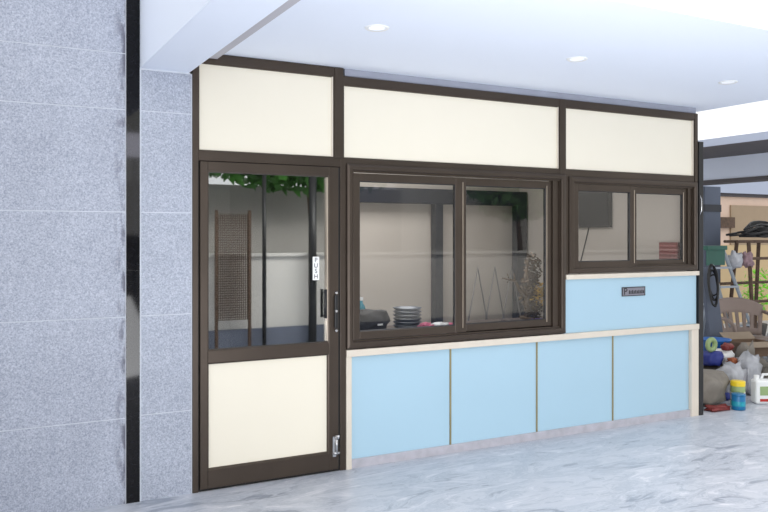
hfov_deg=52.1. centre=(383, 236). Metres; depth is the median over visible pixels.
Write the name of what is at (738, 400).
paint can
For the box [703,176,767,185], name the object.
trim
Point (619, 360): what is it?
wall
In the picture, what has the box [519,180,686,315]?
wall
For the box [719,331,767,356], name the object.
cardboard box
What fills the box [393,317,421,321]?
steel plate
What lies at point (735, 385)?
paint can
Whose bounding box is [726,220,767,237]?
bundle
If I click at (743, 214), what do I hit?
board
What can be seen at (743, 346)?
bag
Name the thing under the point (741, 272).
wall
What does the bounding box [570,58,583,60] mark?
diffuser
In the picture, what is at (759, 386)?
jerrycan
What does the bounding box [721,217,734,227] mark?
meter box
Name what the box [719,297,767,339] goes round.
plastic chair
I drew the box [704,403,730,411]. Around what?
cloth
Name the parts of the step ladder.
plate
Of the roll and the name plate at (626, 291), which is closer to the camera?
the name plate at (626, 291)
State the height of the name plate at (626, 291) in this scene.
0.078 m
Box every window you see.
[346,163,565,348]
[568,176,697,273]
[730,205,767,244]
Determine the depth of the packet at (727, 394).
7.75 m
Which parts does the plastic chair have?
armrest, seat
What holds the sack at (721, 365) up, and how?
on the floor
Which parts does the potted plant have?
pot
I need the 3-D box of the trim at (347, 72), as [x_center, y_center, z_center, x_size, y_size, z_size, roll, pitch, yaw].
[1.273,-1.149,6.345,3.536,0.057,0.048,0,0,-28]
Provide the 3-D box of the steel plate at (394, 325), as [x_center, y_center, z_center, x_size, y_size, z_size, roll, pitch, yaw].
[0.182,0.701,6.141,0.226,0.026,0.226,0,0,-28]
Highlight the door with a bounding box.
[198,161,339,491]
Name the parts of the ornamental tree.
pot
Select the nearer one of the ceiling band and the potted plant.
the ceiling band
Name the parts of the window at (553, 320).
sash, sash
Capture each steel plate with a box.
[393,306,421,311]
[393,310,421,314]
[393,314,421,318]
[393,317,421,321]
[393,321,421,325]
[393,324,419,327]
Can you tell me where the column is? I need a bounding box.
[703,186,720,336]
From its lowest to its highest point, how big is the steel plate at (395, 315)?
0.026 m
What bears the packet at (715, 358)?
on the sack at (721, 365)
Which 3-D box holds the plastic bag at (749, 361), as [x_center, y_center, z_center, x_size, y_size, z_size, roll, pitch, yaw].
[3.766,1.388,8.104,0.261,0.440,0.279,0,0,-28]
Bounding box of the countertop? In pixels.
[386,316,543,331]
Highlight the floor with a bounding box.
[74,320,767,511]
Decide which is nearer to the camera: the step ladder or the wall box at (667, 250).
the wall box at (667, 250)
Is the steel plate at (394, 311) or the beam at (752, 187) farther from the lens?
the beam at (752, 187)
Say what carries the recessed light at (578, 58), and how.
in the ceiling
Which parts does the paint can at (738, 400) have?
lid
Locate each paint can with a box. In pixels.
[730,380,745,403]
[731,392,745,410]
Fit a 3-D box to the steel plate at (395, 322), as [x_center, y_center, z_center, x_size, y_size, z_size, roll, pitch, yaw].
[0.182,0.673,6.141,0.226,0.026,0.226,0,0,-28]
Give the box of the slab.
[698,131,767,158]
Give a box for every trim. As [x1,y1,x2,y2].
[126,0,139,503]
[140,68,140,500]
[344,69,695,112]
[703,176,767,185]
[721,193,767,197]
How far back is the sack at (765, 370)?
8.26 m
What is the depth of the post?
7.14 m
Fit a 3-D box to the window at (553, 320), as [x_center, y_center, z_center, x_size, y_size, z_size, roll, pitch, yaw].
[0.590,0.135,5.964,1.970,1.293,0.105,0,0,-28]
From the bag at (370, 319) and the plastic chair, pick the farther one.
the plastic chair
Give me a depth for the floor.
5.23 m
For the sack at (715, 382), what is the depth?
7.50 m
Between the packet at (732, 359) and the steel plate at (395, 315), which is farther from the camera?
the packet at (732, 359)
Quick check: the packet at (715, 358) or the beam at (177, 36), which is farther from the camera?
the packet at (715, 358)
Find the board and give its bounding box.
[703,264,722,336]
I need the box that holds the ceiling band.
[210,0,299,58]
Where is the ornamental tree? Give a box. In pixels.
[502,252,542,318]
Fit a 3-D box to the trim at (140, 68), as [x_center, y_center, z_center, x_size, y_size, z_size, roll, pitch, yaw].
[-1.543,-0.039,4.908,0.010,3.322,0.208,0,0,-28]
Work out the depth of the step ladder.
10.09 m
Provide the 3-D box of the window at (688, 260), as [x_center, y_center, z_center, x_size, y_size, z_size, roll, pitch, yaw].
[2.160,-0.098,6.803,1.509,0.796,0.105,0,0,-28]
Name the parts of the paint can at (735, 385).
lid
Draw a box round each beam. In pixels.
[140,0,287,73]
[703,152,767,179]
[707,181,767,194]
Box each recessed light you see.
[365,24,388,31]
[566,56,587,61]
[718,80,737,84]
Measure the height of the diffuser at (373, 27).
0.001 m
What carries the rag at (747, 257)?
hanging from the metal stand
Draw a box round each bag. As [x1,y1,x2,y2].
[360,309,389,329]
[716,360,747,392]
[735,340,754,356]
[735,350,762,394]
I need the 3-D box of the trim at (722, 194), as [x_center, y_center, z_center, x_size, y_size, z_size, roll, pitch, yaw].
[7.813,-0.790,15.615,9.500,0.060,0.340,0,0,-28]
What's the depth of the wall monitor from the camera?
8.22 m
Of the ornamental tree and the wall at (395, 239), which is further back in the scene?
the wall at (395, 239)
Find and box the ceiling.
[224,0,767,111]
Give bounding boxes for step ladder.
[703,245,764,358]
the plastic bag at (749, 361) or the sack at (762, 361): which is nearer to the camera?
the plastic bag at (749, 361)
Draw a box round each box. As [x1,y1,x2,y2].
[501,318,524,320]
[659,242,679,258]
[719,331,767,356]
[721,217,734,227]
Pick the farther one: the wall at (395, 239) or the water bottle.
the wall at (395, 239)
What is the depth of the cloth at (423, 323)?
5.97 m
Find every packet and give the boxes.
[703,351,723,365]
[715,348,734,364]
[721,342,733,350]
[725,392,729,400]
[726,357,736,363]
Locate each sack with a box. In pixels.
[703,364,722,369]
[703,369,729,404]
[734,357,767,373]
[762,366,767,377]
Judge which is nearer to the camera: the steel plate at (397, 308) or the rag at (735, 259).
the steel plate at (397, 308)
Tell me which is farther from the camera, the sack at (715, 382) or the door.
the sack at (715, 382)
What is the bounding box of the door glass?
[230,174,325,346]
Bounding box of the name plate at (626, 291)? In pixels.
[622,286,644,295]
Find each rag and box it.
[728,250,742,269]
[742,251,754,267]
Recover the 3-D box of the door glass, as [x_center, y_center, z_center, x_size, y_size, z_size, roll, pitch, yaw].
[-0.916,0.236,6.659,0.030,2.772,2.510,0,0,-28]
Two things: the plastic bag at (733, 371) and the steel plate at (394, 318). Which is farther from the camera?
the plastic bag at (733, 371)
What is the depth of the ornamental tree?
6.69 m
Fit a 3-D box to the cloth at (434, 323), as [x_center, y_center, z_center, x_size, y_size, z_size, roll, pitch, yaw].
[0.422,0.683,6.056,0.165,0.062,0.137,0,0,-28]
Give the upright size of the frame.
2.152 m
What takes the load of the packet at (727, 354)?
on the sack at (721, 365)
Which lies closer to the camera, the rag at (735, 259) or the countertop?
the countertop
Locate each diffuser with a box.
[369,26,384,29]
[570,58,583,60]
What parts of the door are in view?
panel, handle, handle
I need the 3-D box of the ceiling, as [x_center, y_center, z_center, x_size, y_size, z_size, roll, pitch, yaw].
[1.213,-1.279,5.206,5.133,0.202,2.220,0,0,-28]
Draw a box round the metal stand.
[719,240,767,327]
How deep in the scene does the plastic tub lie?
8.62 m
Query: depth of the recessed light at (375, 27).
4.41 m
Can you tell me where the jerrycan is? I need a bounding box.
[751,373,767,403]
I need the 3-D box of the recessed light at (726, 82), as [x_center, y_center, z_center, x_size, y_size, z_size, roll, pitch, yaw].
[2.614,-1.173,5.964,0.140,0.008,0.140,0,0,-28]
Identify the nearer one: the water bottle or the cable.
the water bottle
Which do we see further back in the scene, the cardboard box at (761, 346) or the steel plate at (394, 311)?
the cardboard box at (761, 346)
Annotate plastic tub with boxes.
[703,337,731,350]
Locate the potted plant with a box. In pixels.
[738,268,767,335]
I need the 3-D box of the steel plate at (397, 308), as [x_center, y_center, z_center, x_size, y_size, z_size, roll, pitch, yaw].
[0.182,0.563,6.141,0.226,0.026,0.226,0,0,-28]
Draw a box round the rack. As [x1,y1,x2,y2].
[468,266,520,320]
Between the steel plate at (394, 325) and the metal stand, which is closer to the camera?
the steel plate at (394, 325)
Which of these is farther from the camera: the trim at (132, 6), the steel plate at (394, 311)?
the steel plate at (394, 311)
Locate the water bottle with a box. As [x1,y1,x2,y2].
[360,297,365,309]
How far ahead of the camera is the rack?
9.02 m
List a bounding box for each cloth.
[417,322,433,326]
[432,322,448,325]
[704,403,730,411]
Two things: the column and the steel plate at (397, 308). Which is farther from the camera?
the column
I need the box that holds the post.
[696,142,702,414]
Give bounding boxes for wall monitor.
[579,192,611,227]
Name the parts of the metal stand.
rail, leg, rail, leg, rail, leg, rail, rail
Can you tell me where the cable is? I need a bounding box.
[579,228,588,273]
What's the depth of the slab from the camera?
8.91 m
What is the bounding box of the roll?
[705,337,717,351]
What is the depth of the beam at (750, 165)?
9.92 m
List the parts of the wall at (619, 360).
post, transom panel, rail, rail, post, post, trim post, blue panel, transom panel, blue panel, rail, rail, skirting, post, post, blue panel, transom panel, blue panel, blue panel, trim post, post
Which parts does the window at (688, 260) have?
sash, sash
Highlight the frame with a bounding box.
[360,187,526,322]
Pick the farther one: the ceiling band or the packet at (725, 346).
the packet at (725, 346)
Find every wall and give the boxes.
[0,0,698,511]
[209,173,518,348]
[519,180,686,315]
[721,196,767,323]
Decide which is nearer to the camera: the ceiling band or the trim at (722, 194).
the ceiling band

